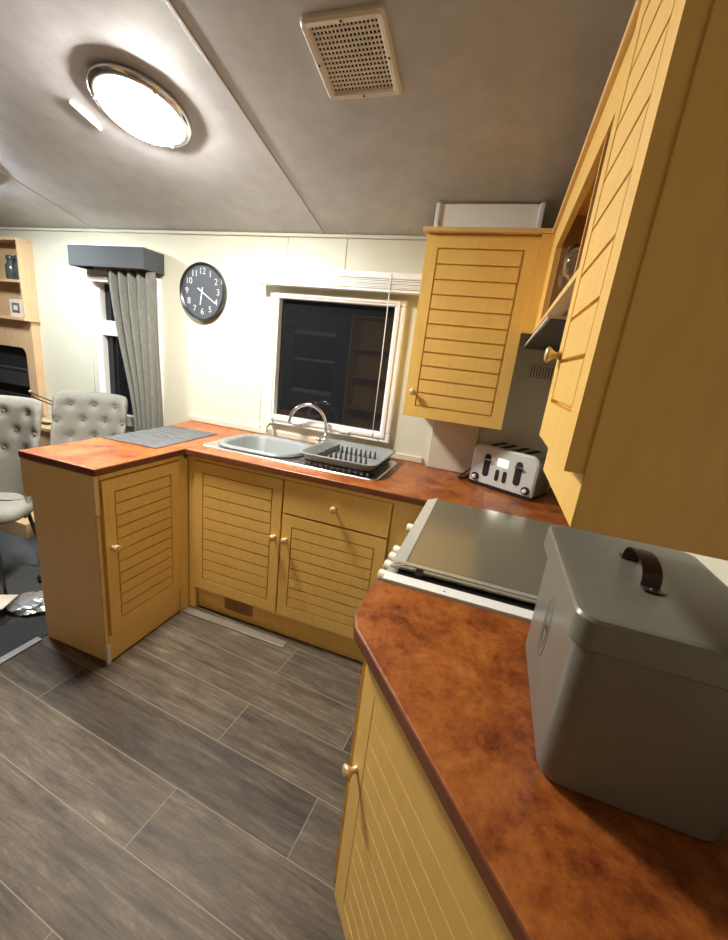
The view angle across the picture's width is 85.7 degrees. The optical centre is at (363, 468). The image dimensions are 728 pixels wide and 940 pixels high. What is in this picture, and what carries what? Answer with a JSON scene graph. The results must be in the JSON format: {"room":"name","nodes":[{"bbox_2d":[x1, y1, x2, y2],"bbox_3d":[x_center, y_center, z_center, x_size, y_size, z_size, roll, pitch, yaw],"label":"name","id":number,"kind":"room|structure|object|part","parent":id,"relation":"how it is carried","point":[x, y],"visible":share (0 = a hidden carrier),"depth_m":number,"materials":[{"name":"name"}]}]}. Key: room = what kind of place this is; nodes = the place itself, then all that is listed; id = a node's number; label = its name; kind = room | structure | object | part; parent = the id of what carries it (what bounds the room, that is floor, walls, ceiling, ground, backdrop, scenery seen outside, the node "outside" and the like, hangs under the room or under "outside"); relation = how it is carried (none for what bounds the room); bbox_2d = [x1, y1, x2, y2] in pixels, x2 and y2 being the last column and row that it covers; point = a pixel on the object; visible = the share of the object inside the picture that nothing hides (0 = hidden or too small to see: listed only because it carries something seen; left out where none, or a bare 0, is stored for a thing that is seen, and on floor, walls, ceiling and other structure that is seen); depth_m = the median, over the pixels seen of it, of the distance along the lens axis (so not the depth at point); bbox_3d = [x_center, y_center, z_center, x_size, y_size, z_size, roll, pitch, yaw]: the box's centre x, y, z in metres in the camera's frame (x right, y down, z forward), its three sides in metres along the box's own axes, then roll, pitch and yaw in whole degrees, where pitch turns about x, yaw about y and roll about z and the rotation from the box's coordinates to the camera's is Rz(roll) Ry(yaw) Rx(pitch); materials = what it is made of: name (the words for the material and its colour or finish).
{"room":"kitchen","nodes":[
{"label":"kitchen","id":0,"kind":"room"},
{"bbox_2d":[0,530,47,656],"bbox_3d":[-2.972,0.737,1.482,2.595,0.054,3.700,11,16,16],"label":"floor","id":1,"kind":"structure","parent":0,"point":[20,557],"depth_m":2.17,"materials":[{"name":"grey carpet"}]},
{"bbox_2d":[0,595,17,610],"bbox_3d":[-1.860,0.681,1.914,0.250,0.073,0.120,4,16,-11],"label":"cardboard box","id":2,"kind":"object","parent":1,"relation":"on","point":[5,600],"visible":1,"depth_m":1.94,"materials":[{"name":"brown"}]},
{"bbox_2d":[0,395,42,594],"bbox_3d":[-1.983,0.142,2.071,0.424,0.997,0.521,3,16,-13],"label":"tufted chair","id":3,"kind":"object","parent":1,"relation":"on","point":[20,417],"visible":0.78,"depth_m":2.15,"materials":[{"name":"grey fabric"}]},
{"bbox_3d":[-1.824,0.491,1.972,0.098,0.416,0.021,20,20,39],"label":"leg","id":4,"kind":"part","parent":3,"relation":"part of","materials":[{"name":"black plastic"}]},
{"bbox_3d":[-1.984,0.197,2.062,0.414,0.073,0.329,3,16,-13],"label":"seat","id":5,"kind":"part","parent":3,"relation":"part of","materials":[{"name":"grey fabric"}]},
{"bbox_3d":[-1.981,-0.078,2.116,0.424,0.600,0.312,3,16,-13],"label":"backrest","id":6,"kind":"part","parent":3,"relation":"part of","materials":[{"name":"grey fabric"}]},
{"bbox_3d":[-1.885,0.401,2.271,0.021,0.415,0.091,14,17,26],"label":"leg","id":7,"kind":"part","parent":3,"relation":"part of","materials":[{"name":"black plastic"}]},
{"bbox_2d":[6,590,44,615],"bbox_3d":[-1.697,0.683,2.022,0.207,0.046,0.205,2,16,-15],"label":"bag","id":8,"kind":"object","parent":1,"relation":"on","point":[28,603],"visible":0.66,"depth_m":1.97,"materials":[{"name":"silver metal"}]},
{"bbox_2d":[0,236,51,538],"bbox_3d":[-2.703,-0.634,2.799,1.360,1.930,0.499,11,16,16],"label":"wall unit","id":9,"kind":"object","parent":1,"relation":"on","point":[21,360],"visible":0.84,"depth_m":2.86,"materials":[{"name":"brown wood"}]},
{"bbox_2d":[5,255,14,278],"bbox_3d":[-2.462,-1.409,2.748,0.068,0.160,0.068,11,16,16],"label":"glass jar","id":10,"kind":"object","parent":9,"relation":"on","point":[10,260],"visible":0.84,"depth_m":2.73,"materials":[{"name":"grey"}]},
{"bbox_2d":[0,278,19,283],"bbox_3d":[-2.760,-1.381,2.858,0.882,0.017,0.080,11,16,16],"label":"shelf","id":11,"kind":"object","parent":9,"relation":"attached to","point":[2,280],"depth_m":2.74,"materials":[{"name":"brown wood"}]},
{"bbox_2d":[9,299,22,317],"bbox_3d":[-2.462,-1.142,2.795,0.125,0.120,0.023,11,16,16],"label":"picture frame","id":12,"kind":"object","parent":9,"relation":"on","point":[16,309],"visible":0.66,"depth_m":2.78,"materials":[{"name":"beige"}]},
{"bbox_2d":[12,303,19,312],"bbox_3d":[-2.465,-1.143,2.786,0.075,0.065,0.002,11,16,16],"label":"picture","id":13,"kind":"object","parent":12,"relation":"attached to","point":[15,306],"depth_m":2.78,"materials":[{"name":"grey"}]},
{"bbox_2d":[13,255,18,279],"bbox_3d":[-2.382,-1.393,2.724,0.068,0.160,0.068,11,16,16],"label":"glass jar","id":14,"kind":"object","parent":9,"relation":"on","point":[15,266],"visible":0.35,"depth_m":2.70,"materials":[{"name":"grey"}]},
{"bbox_3d":[-2.859,-0.520,3.122,0.908,1.295,0.054,11,16,16],"label":"breast panel","id":15,"kind":"part","parent":9,"relation":"part of","materials":[{"name":"brown wood"}]},
{"bbox_3d":[-2.318,-0.492,2.864,0.420,0.088,0.033,13,17,23],"label":"fender rail","id":16,"kind":"part","parent":9,"relation":"part of","materials":[{"name":"gold metal"}]},
{"bbox_2d":[39,417,51,446],"bbox_3d":[-2.292,-0.041,2.919,0.430,0.611,0.274,11,16,16],"label":"base cabinet","id":17,"kind":"object","parent":9,"relation":"on","point":[45,429],"visible":0.18,"depth_m":2.72,"materials":[{"name":"brown wood"}]},
{"bbox_2d":[39,391,127,563],"bbox_3d":[-1.792,0.035,2.537,0.424,0.997,0.521,3,16,-14],"label":"tufted chair","id":18,"kind":"object","parent":1,"relation":"on","point":[76,415],"visible":0.44,"depth_m":2.60,"materials":[{"name":"grey fabric"}]},
{"bbox_3d":[-1.793,-0.185,2.582,0.424,0.600,0.312,3,16,-14],"label":"backrest","id":19,"kind":"part","parent":18,"relation":"part of","materials":[{"name":"grey fabric"}]},
{"bbox_2d":[0,605,362,939],"bbox_3d":[-0.696,1.195,0.800,2.245,0.050,3.700,11,16,16],"label":"floor","id":20,"kind":"structure","parent":0,"point":[190,784],"depth_m":1.29,"materials":[{"name":"grey wood"}]},
{"bbox_2d":[0,637,42,663],"bbox_3d":[-1.920,1.073,0.613,0.036,0.008,2.625,11,16,16],"label":"trim","id":21,"kind":"structure","parent":20,"relation":"on","point":[36,640],"depth_m":1.74,"materials":[{"name":"silver metal"}]},
{"bbox_2d":[20,454,188,664],"bbox_3d":[-1.082,0.299,2.141,0.442,0.868,1.043,11,16,16],"label":"base cabinet","id":22,"kind":"object","parent":20,"relation":"on","point":[113,547],"visible":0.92,"depth_m":1.72,"materials":[{"name":"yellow wood"}]},
{"bbox_3d":[-1.265,0.484,1.706,0.371,0.704,0.014,11,16,16],"label":"panel","id":23,"kind":"part","parent":22,"relation":"part of","materials":[{"name":"brown wood"}]},
{"bbox_3d":[-1.024,0.328,1.623,0.030,0.031,0.031,11,16,16],"label":"door knob","id":24,"kind":"part","parent":22,"relation":"part of","materials":[{"name":"beige metal"}]},
{"bbox_2d":[18,421,254,476],"bbox_3d":[-1.077,-0.145,2.044,0.489,0.030,1.064,11,16,16],"label":"countertop","id":25,"kind":"structure","parent":22,"relation":"on","point":[97,456],"depth_m":1.70,"materials":[{"name":"reddish-brown wood-effect laminate"}]},
{"bbox_2d":[102,425,216,448],"bbox_3d":[-1.063,-0.178,2.105,0.320,0.003,0.470,10,16,13],"label":"placemat","id":26,"kind":"object","parent":25,"relation":"on","point":[165,436],"visible":1,"depth_m":2.06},
{"bbox_3d":[-0.999,0.342,1.803,0.020,0.706,0.398,11,16,16],"label":"door","id":27,"kind":"part","parent":22,"relation":"part of","materials":[{"name":"brown wood"}]},
{"bbox_3d":[-0.999,0.391,1.845,0.016,0.868,0.469,11,16,16],"label":"rail","id":28,"kind":"part","parent":22,"relation":"part of","materials":[{"name":"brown wood"}]},
{"bbox_2d":[189,458,197,606],"bbox_3d":[-0.894,0.351,2.067,0.038,0.849,0.022,11,16,16],"label":"post","id":29,"kind":"object","parent":20,"relation":"on","point":[193,591],"visible":0.72,"depth_m":2.06,"materials":[{"name":"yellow wood"}]},
{"bbox_2d":[182,607,286,647],"bbox_3d":[-0.680,0.821,2.047,0.620,0.007,0.043,11,16,16],"label":"trim","id":30,"kind":"structure","parent":20,"relation":"on","point":[272,640],"depth_m":2.04,"materials":[{"name":"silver brushed aluminium metal"}]},
{"bbox_2d":[194,460,284,612],"bbox_3d":[-0.554,0.283,2.195,0.502,0.748,0.580,11,16,16],"label":"base cabinet","id":31,"kind":"object","parent":20,"relation":"on","point":[238,513],"visible":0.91,"depth_m":1.95,"materials":[{"name":"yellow wood"}]},
{"bbox_3d":[-0.428,0.326,1.863,0.031,0.031,0.030,11,16,16],"label":"door knob","id":32,"kind":"part","parent":31,"relation":"part of","materials":[{"name":"beige metal"}]},
{"bbox_2d":[186,433,569,526],"bbox_3d":[0.093,0.024,1.930,1.837,0.030,0.599,11,16,16],"label":"countertop","id":33,"kind":"structure","parent":31,"relation":"on","point":[414,483],"depth_m":1.74,"materials":[{"name":"wood-effect laminate"}]},
{"bbox_2d":[266,416,273,435],"bbox_3d":[-0.559,-0.256,2.367,0.048,0.125,0.048,11,16,16],"label":"soap dispenser","id":34,"kind":"object","parent":33,"relation":"on","point":[270,428],"visible":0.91,"depth_m":2.35,"materials":[{"name":"beige plastic"}]},
{"bbox_2d":[266,423,273,435],"bbox_3d":[-0.562,-0.236,2.373,0.048,0.085,0.048,11,16,16],"label":"bottle","id":35,"kind":"object","parent":34,"relation":"attached to","point":[270,428],"depth_m":2.36,"materials":[{"name":"clear glass"}]},
{"bbox_2d":[203,440,396,480],"bbox_3d":[-0.329,-0.014,2.084,0.945,0.146,0.420,11,16,16],"label":"sink","id":36,"kind":"object","parent":33,"relation":"in","point":[379,473],"visible":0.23,"depth_m":1.90,"materials":[{"name":"silver metal"}]},
{"bbox_2d":[219,434,311,457],"bbox_3d":[-0.520,-0.069,2.143,0.474,0.146,0.384,11,16,16],"label":"bowl","id":37,"kind":"object","parent":36,"relation":"in","point":[266,445],"visible":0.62,"depth_m":2.26,"materials":[{"name":"grey plastic"}]},
{"bbox_2d":[300,439,395,476],"bbox_3d":[-0.067,-0.066,1.990,0.392,0.058,0.422,11,16,16],"label":"dish rack","id":38,"kind":"object","parent":36,"relation":"on","point":[356,458],"visible":1,"depth_m":1.96,"materials":[{"name":"grey plastic"}]},
{"bbox_2d":[305,458,389,474],"bbox_3d":[-0.070,-0.044,1.996,0.352,0.014,0.382,11,16,16],"label":"drip tray","id":39,"kind":"object","parent":38,"relation":"on","point":[320,463],"depth_m":1.84,"materials":[{"name":"grey plastic"}]},
{"bbox_2d":[187,455,423,509],"bbox_3d":[-0.304,0.047,1.778,1.186,0.018,0.024,11,16,16],"label":"rail","id":40,"kind":"object","parent":33,"relation":"attached to","point":[188,456],"visible":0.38,"depth_m":1.74,"materials":[{"name":"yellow wood"}]},
{"bbox_2d":[287,403,327,442],"bbox_3d":[-0.292,-0.253,2.246,0.280,0.244,0.056,9,16,7],"label":"mixer tap","id":41,"kind":"object","parent":33,"relation":"on","point":[318,439],"visible":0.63,"depth_m":2.22,"materials":[{"name":"silver metal"}]},
{"bbox_2d":[316,437,327,442],"bbox_3d":[-0.218,-0.152,2.262,0.110,0.060,0.052,11,16,16],"label":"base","id":42,"kind":"object","parent":41,"relation":"on","point":[318,439],"depth_m":2.25,"materials":[{"name":"silver metal"}]},
{"bbox_2d":[427,420,479,474],"bbox_3d":[0.473,-0.133,2.056,0.231,0.284,0.054,11,16,16],"label":"pipe boxing","id":43,"kind":"object","parent":33,"relation":"on","point":[452,445],"visible":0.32,"depth_m":2.03,"materials":[{"name":"beige"}]},
{"bbox_2d":[457,441,549,501],"bbox_3d":[0.664,-0.011,1.868,0.388,0.198,0.223,21,21,41],"label":"toaster","id":44,"kind":"object","parent":33,"relation":"on","point":[514,470],"visible":0.92,"depth_m":1.77,"materials":[{"name":"silver metal"}]},
{"bbox_3d":[0.631,0.001,1.778,0.309,0.180,0.012,21,21,41],"label":"panel","id":45,"kind":"part","parent":44,"relation":"part of","materials":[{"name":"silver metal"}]},
{"bbox_2d":[198,588,363,661],"bbox_3d":[-0.368,0.810,2.012,1.150,0.118,0.023,11,16,16],"label":"kickboard","id":46,"kind":"object","parent":20,"relation":"on","point":[339,644],"visible":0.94,"depth_m":2.02,"materials":[{"name":"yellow wood"}]},
{"bbox_2d":[224,598,252,617],"bbox_3d":[-0.664,0.739,2.090,0.175,0.065,0.007,11,16,16],"label":"vent grille","id":47,"kind":"object","parent":46,"relation":"attached to","point":[232,606],"depth_m":2.09,"materials":[{"name":"brown wood"}]},
{"bbox_2d":[276,480,421,638],"bbox_3d":[-0.010,0.392,2.031,0.645,0.748,0.580,11,16,16],"label":"base cabinet","id":48,"kind":"object","parent":20,"relation":"on","point":[334,544],"depth_m":1.79,"materials":[{"name":"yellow wood"}]},
{"bbox_3d":[-0.370,0.338,1.845,0.031,0.031,0.030,11,16,16],"label":"door knob","id":49,"kind":"part","parent":48,"relation":"part of","materials":[{"name":"beige metal"}]},
{"bbox_3d":[-0.129,0.181,1.725,0.031,0.031,0.030,11,16,16],"label":"drawer knob","id":50,"kind":"part","parent":48,"relation":"part of","materials":[{"name":"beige metal"}]},
{"bbox_3d":[-0.124,0.173,1.748,0.508,0.160,0.020,11,16,16],"label":"drawer","id":51,"kind":"part","parent":48,"relation":"part of","materials":[{"name":"yellow wood"}]},
{"bbox_3d":[0.153,0.503,1.737,0.130,0.729,0.018,11,16,16],"label":"filler panel","id":52,"kind":"part","parent":48,"relation":"part of","materials":[{"name":"yellow wood"}]},
{"bbox_2d":[333,659,513,939],"bbox_3d":[0.174,0.866,0.628,0.616,0.868,0.766,11,16,16],"label":"base cabinet","id":53,"kind":"object","parent":20,"relation":"on","point":[403,871],"visible":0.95,"depth_m":0.67,"materials":[{"name":"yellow wood"}]},
{"bbox_3d":[-0.027,0.639,0.829,0.030,0.031,0.031,0,17,-23],"label":"door knob","id":54,"kind":"part","parent":53,"relation":"part of","materials":[{"name":"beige metal"}]},
{"bbox_2d":[353,580,727,939],"bbox_3d":[0.189,0.447,0.446,0.660,0.030,0.927,11,16,16],"label":"countertop","id":55,"kind":"structure","parent":53,"relation":"on","point":[555,861],"depth_m":0.49,"materials":[{"name":"wood-effect laminate"}]},
{"bbox_2d":[525,525,727,841],"bbox_3d":[0.395,0.263,0.593,0.233,0.289,0.318,11,16,16],"label":"storage bin","id":56,"kind":"object","parent":55,"relation":"on","point":[626,645],"visible":1,"depth_m":0.47,"materials":[{"name":"grey metal"}]},
{"bbox_3d":[0.405,0.175,0.569,0.233,0.041,0.318,11,16,16],"label":"bin lid","id":57,"kind":"part","parent":56,"relation":"part of","materials":[{"name":"grey metal"}]},
{"bbox_3d":[0.404,0.137,0.568,0.024,0.032,0.118,11,16,16],"label":"strap handle","id":58,"kind":"part","parent":56,"relation":"part of","materials":[{"name":"brown leather"}]},
{"bbox_2d":[377,498,557,622],"bbox_3d":[0.365,0.672,1.290,0.643,0.929,0.638,11,16,16],"label":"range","id":59,"kind":"object","parent":20,"relation":"on","point":[484,559],"visible":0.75,"depth_m":1.07,"materials":[{"name":"white metal"}]},
{"bbox_3d":[0.057,0.295,1.085,0.030,0.038,0.038,11,16,16],"label":"control knob","id":60,"kind":"part","parent":59,"relation":"part of","materials":[{"name":"beige plastic"}]},
{"bbox_3d":[0.076,0.282,1.140,0.030,0.038,0.038,11,16,16],"label":"control knob","id":61,"kind":"part","parent":59,"relation":"part of","materials":[{"name":"beige plastic"}]},
{"bbox_3d":[0.093,0.270,1.191,0.030,0.038,0.038,11,16,16],"label":"control knob","id":62,"kind":"part","parent":59,"relation":"part of","materials":[{"name":"beige plastic"}]},
{"bbox_3d":[0.109,0.259,1.237,0.030,0.038,0.038,11,16,16],"label":"control knob","id":63,"kind":"part","parent":59,"relation":"part of","materials":[{"name":"beige plastic"}]},
{"bbox_3d":[0.154,0.261,1.289,0.026,0.110,0.597,11,16,16],"label":"control panel","id":64,"kind":"part","parent":59,"relation":"part of","materials":[{"name":"grey metal"}]},
{"bbox_3d":[0.173,0.215,1.421,0.030,0.038,0.038,11,16,16],"label":"control knob","id":65,"kind":"part","parent":59,"relation":"part of","materials":[{"name":"beige plastic"}]},
{"bbox_3d":[0.180,0.185,1.267,0.043,0.024,0.577,11,16,16],"label":"rail","id":66,"kind":"part","parent":59,"relation":"part of","materials":[{"name":"grey metal"}]},
{"bbox_3d":[0.335,0.335,0.896,0.604,0.034,0.038,11,16,16],"label":"trim","id":67,"kind":"part","parent":59,"relation":"part of","materials":[{"name":"white metal"}]},
{"bbox_3d":[0.353,0.288,0.925,0.595,0.002,0.010,11,16,16],"label":"edge rail","id":68,"kind":"part","parent":59,"relation":"part of","materials":[{"name":"grey metal"}]},
{"bbox_2d":[396,569,534,610],"bbox_3d":[0.448,0.257,1.181,0.573,0.010,0.592,11,16,16],"label":"stove","id":69,"kind":"object","parent":59,"relation":"in","point":[504,599],"depth_m":0.95,"materials":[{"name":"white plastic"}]},
{"bbox_2d":[0,230,550,487],"bbox_3d":[-1.198,-0.451,2.624,4.840,2.020,0.060,11,16,16],"label":"wall","id":70,"kind":"structure","parent":0,"point":[212,368],"depth_m":2.41,"materials":[{"name":"white paint"}]},
{"bbox_2d":[67,243,163,274],"bbox_3d":[-1.526,-1.293,2.421,0.600,0.124,0.154,11,16,16],"label":"pelmet","id":71,"kind":"object","parent":70,"relation":"attached to","point":[81,255],"visible":0.92,"depth_m":2.34,"materials":[{"name":"fabric"}]},
{"bbox_2d":[107,269,163,431],"bbox_3d":[-1.488,-0.514,2.572,0.390,1.436,0.084,11,16,16],"label":"curtain","id":72,"kind":"object","parent":71,"relation":"hanging from","point":[133,293],"visible":0.63,"depth_m":2.46,"materials":[{"name":"fabric"}]},
{"bbox_2d":[93,278,163,426],"bbox_3d":[-1.563,-0.767,2.653,0.542,0.970,0.073,11,16,16],"label":"window","id":73,"kind":"structure","parent":70,"relation":"in","point":[111,369],"depth_m":2.67,"materials":[{"name":"white plastic"}]},
{"bbox_2d":[87,269,108,391],"bbox_3d":[-1.731,-0.824,2.628,0.185,0.922,0.062,11,16,16],"label":"blind","id":74,"kind":"object","parent":73,"relation":"attached to","point":[101,276],"visible":0.7,"depth_m":2.51,"materials":[{"name":"white fabric"}]},
{"bbox_3d":[-1.816,-0.830,2.631,0.014,0.912,0.015,11,16,16],"label":"pull cord","id":75,"kind":"part","parent":74,"relation":"part of","materials":[{"name":"white plastic"}]},
{"bbox_3d":[-1.679,-1.252,2.515,0.185,0.030,0.050,11,16,16],"label":"head rail","id":76,"kind":"part","parent":74,"relation":"part of","materials":[{"name":"beige fabric"}]},
{"bbox_3d":[-1.684,-1.207,2.526,0.165,0.012,0.044,11,16,16],"label":"rail","id":77,"kind":"part","parent":74,"relation":"part of","materials":[{"name":"white plastic"}]},
{"bbox_3d":[-1.524,-1.075,2.574,0.438,0.234,0.008,11,16,16],"label":"pane","id":78,"kind":"part","parent":73,"relation":"part of","materials":[{"name":"clear glass"}]},
{"bbox_3d":[-1.577,-0.623,2.700,0.438,0.529,0.008,11,16,16],"label":"pane","id":79,"kind":"part","parent":73,"relation":"part of","materials":[{"name":"clear glass"}]},
{"bbox_2d":[179,262,226,319],"bbox_3d":[-0.957,-1.057,2.344,0.320,0.320,0.037,11,16,16],"label":"wall clock","id":80,"kind":"object","parent":70,"relation":"attached to","point":[202,288],"visible":1,"depth_m":2.34,"materials":[{"name":"black plastic"}]},
{"bbox_2d":[0,227,426,239],"bbox_3d":[-1.502,-1.482,2.447,3.980,0.017,0.012,11,16,16],"label":"trim","id":81,"kind":"structure","parent":70,"relation":"attached to","point":[358,236],"depth_m":2.21,"materials":[{"name":"white wood"}]},
{"bbox_2d":[285,237,288,266],"bbox_3d":[-0.419,-1.181,2.146,0.012,0.188,0.004,11,16,16],"label":"trim","id":82,"kind":"structure","parent":70,"relation":"attached to","point":[286,250],"depth_m":2.14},
{"bbox_2d":[189,415,421,462],"bbox_3d":[-0.411,-0.193,2.372,1.560,0.033,0.014,11,16,16],"label":"trim","id":83,"kind":"structure","parent":70,"relation":"attached to","point":[395,455],"depth_m":2.40,"materials":[{"name":"beige"}]},
{"bbox_2d":[265,291,407,442],"bbox_3d":[-0.181,-0.573,2.207,0.786,0.740,0.095,11,16,16],"label":"window","id":84,"kind":"structure","parent":70,"relation":"in","point":[325,351],"depth_m":2.21,"materials":[{"name":"white plastic"}]},
{"bbox_2d":[255,266,421,436],"bbox_3d":[-0.179,-0.593,2.127,0.960,0.884,0.062,11,16,16],"label":"blind","id":85,"kind":"object","parent":84,"relation":"attached to","point":[314,278],"visible":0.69,"depth_m":2.00,"materials":[{"name":"white plastic"}]},
{"bbox_3d":[-0.570,-0.660,2.222,0.014,0.874,0.015,11,16,16],"label":"pull cord","id":86,"kind":"part","parent":85,"relation":"part of","materials":[{"name":"white plastic"}]},
{"bbox_3d":[-0.137,-0.937,2.037,0.940,0.012,0.044,11,16,16],"label":"rail","id":87,"kind":"part","parent":85,"relation":"part of","materials":[{"name":"white plastic"}]},
{"bbox_3d":[-0.129,-1.003,2.019,0.960,0.030,0.050,11,16,16],"label":"head rail","id":88,"kind":"part","parent":85,"relation":"part of","materials":[{"name":"white plastic"}]},
{"bbox_3d":[0.092,-0.559,2.016,0.014,0.809,0.015,11,16,16],"label":"pull cord","id":89,"kind":"part","parent":85,"relation":"part of","materials":[{"name":"white fabric"}]},
{"bbox_2d":[343,238,347,269],"bbox_3d":[-0.094,-1.116,2.049,0.012,0.188,0.004,11,16,16],"label":"trim","id":90,"kind":"structure","parent":70,"relation":"attached to","point":[346,239],"depth_m":2.04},
{"bbox_2d":[403,234,540,429],"bbox_3d":[0.476,-0.599,1.786,0.437,0.750,0.345,11,16,16],"label":"upper cabinet","id":91,"kind":"object","parent":70,"relation":"attached to","point":[475,289],"visible":1,"depth_m":1.64,"materials":[{"name":"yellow wood"}]},
{"bbox_3d":[0.222,-0.345,1.762,0.028,0.028,0.027,11,16,16],"label":"door knob","id":92,"kind":"part","parent":91,"relation":"part of","materials":[{"name":"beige metal"}]},
{"bbox_2d":[423,0,641,236],"bbox_3d":[0.496,-0.787,1.022,0.867,0.018,1.658,11,16,16],"label":"crown molding","id":93,"kind":"structure","parent":91,"relation":"on","point":[631,25],"depth_m":1.02,"materials":[{"name":"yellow wood"}]},
{"bbox_2d":[434,202,545,227],"bbox_3d":[0.503,-1.014,1.595,0.424,0.114,0.022,11,16,16],"label":"panel","id":94,"kind":"object","parent":93,"relation":"on","point":[446,215],"visible":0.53,"depth_m":1.59,"materials":[{"name":"white"}]},
{"bbox_3d":[0.312,-1.053,1.653,0.018,0.114,0.022,11,16,16],"label":"trim","id":95,"kind":"part","parent":94,"relation":"part of","materials":[{"name":"white plastic"}]},
{"bbox_3d":[0.694,-0.976,1.538,0.018,0.114,0.022,11,16,16],"label":"trim","id":96,"kind":"part","parent":94,"relation":"part of","materials":[{"name":"white plastic"}]},
{"bbox_2d":[478,337,558,451],"bbox_3d":[0.860,-0.281,1.915,0.505,0.665,0.004,11,16,16],"label":"backsplash","id":97,"kind":"structure","parent":70,"relation":"attached to","point":[527,399],"depth_m":1.93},
{"bbox_2d":[527,364,554,381],"bbox_3d":[0.854,-0.455,1.867,0.125,0.072,0.012,11,16,16],"label":"air vent","id":98,"kind":"object","parent":70,"relation":"attached to","point":[536,372],"visible":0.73,"depth_m":1.87,"materials":[{"name":"beige plastic"}]},
{"bbox_2d":[0,0,635,235],"bbox_3d":[-1.660,-1.231,0.561,4.960,0.494,3.820,11,16,16],"label":"ceiling","id":99,"kind":"structure","parent":0,"point":[498,100],"depth_m":1.31,"materials":[{"name":"paint"}]},
{"bbox_2d":[0,171,93,228],"bbox_3d":[-1.995,-1.535,1.617,0.014,0.421,1.833,11,16,16],"label":"trim","id":100,"kind":"structure","parent":99,"relation":"attached to","point":[0,171],"depth_m":2.23,"materials":[{"name":"grey"}]},
{"bbox_2d":[68,100,101,130],"bbox_3d":[-1.063,-1.354,1.505,0.016,0.043,0.124,11,16,16],"label":"clip","id":101,"kind":"object","parent":99,"relation":"attached to","point":[70,102],"visible":1,"depth_m":1.50,"materials":[{"name":"white plastic"}]},
{"bbox_2d":[85,61,191,149],"bbox_3d":[-0.796,-1.285,1.414,0.336,0.107,0.328,11,16,16],"label":"ceiling lamp","id":102,"kind":"object","parent":99,"relation":"attached to","point":[130,98],"visible":1,"depth_m":1.35,"materials":[{"name":"silver metal"}]},
{"bbox_2d":[95,77,183,145],"bbox_3d":[-0.798,-1.274,1.415,0.278,0.085,0.273,11,16,16],"label":"diffuser","id":103,"kind":"object","parent":102,"relation":"attached to","point":[139,105],"depth_m":1.36,"materials":[{"name":"white"}]},
{"bbox_2d":[165,0,324,233],"bbox_3d":[-0.475,-1.230,1.161,0.014,0.421,1.833,11,16,16],"label":"trim","id":104,"kind":"structure","parent":99,"relation":"attached to","point":[169,3],"depth_m":1.30,"materials":[{"name":"grey"}]},
{"bbox_2d":[300,3,401,99],"bbox_3d":[-0.025,-1.139,1.091,0.232,0.066,0.228,11,16,16],"label":"ceiling vent","id":105,"kind":"object","parent":99,"relation":"in","point":[352,50],"visible":1,"depth_m":1.07,"materials":[{"name":"beige plastic"}]},
{"bbox_2d":[310,19,392,91],"bbox_3d":[-0.025,-1.140,1.090,0.188,0.044,0.184,11,16,16],"label":"grille","id":106,"kind":"object","parent":105,"relation":"attached to","point":[351,55],"depth_m":1.08,"materials":[{"name":"beige plastic"}]},
{"bbox_2d":[683,551,727,586],"bbox_3d":[0.538,0.214,0.172,0.060,2.441,3.760,11,16,16],"label":"wall","id":107,"kind":"structure","parent":0,"point":[718,567],"depth_m":0.76,"materials":[{"name":"white paint"}]},
{"bbox_2d":[521,31,634,334],"bbox_3d":[0.693,-0.569,1.022,0.412,0.353,1.024,11,16,16],"label":"open shelf unit","id":108,"kind":"object","parent":107,"relation":"attached to","point":[545,298],"visible":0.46,"depth_m":1.11,"materials":[{"name":"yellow wood"}]},
{"bbox_3d":[0.852,-0.677,1.477,0.412,0.353,0.036,11,16,16],"label":"filler panel","id":109,"kind":"part","parent":108,"relation":"part of","materials":[{"name":"brown wood"}]},
{"bbox_2d":[523,310,568,350],"bbox_3d":[0.738,-0.416,1.239,0.383,0.044,0.970,11,16,16],"label":"hood","id":110,"kind":"object","parent":108,"relation":"attached to","point":[549,333],"visible":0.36,"depth_m":1.14,"materials":[{"name":"grey metal"}]},
{"bbox_3d":[0.687,-0.399,1.043,0.372,0.015,0.986,11,16,16],"label":"shelf","id":111,"kind":"part","parent":108,"relation":"part of","materials":[{"name":"brown wood"}]},
{"bbox_2d":[558,266,567,291],"bbox_3d":[0.650,-0.559,1.252,0.072,0.170,0.072,11,16,16],"label":"wine glass","id":112,"kind":"object","parent":108,"relation":"on","point":[562,282],"visible":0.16,"depth_m":1.23,"materials":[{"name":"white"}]},
{"bbox_2d":[563,243,580,281],"bbox_3d":[0.583,-0.521,1.089,0.072,0.170,0.072,11,16,16],"label":"wine glass","id":113,"kind":"object","parent":108,"relation":"on","point":[569,264],"visible":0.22,"depth_m":1.06,"materials":[{"name":"clear glass"}]},
{"bbox_2d":[539,0,727,560],"bbox_3d":[0.468,-0.264,0.451,0.399,0.685,0.298,11,16,16],"label":"upper cabinet","id":114,"kind":"object","parent":107,"relation":"attached to","point":[634,430],"visible":1,"depth_m":0.39,"materials":[{"name":"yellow wood"}]},
{"bbox_3d":[0.313,-0.188,0.649,0.024,0.025,0.025,11,16,16],"label":"door knob","id":115,"kind":"part","parent":114,"relation":"part of","materials":[{"name":"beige metal"}]}
]}

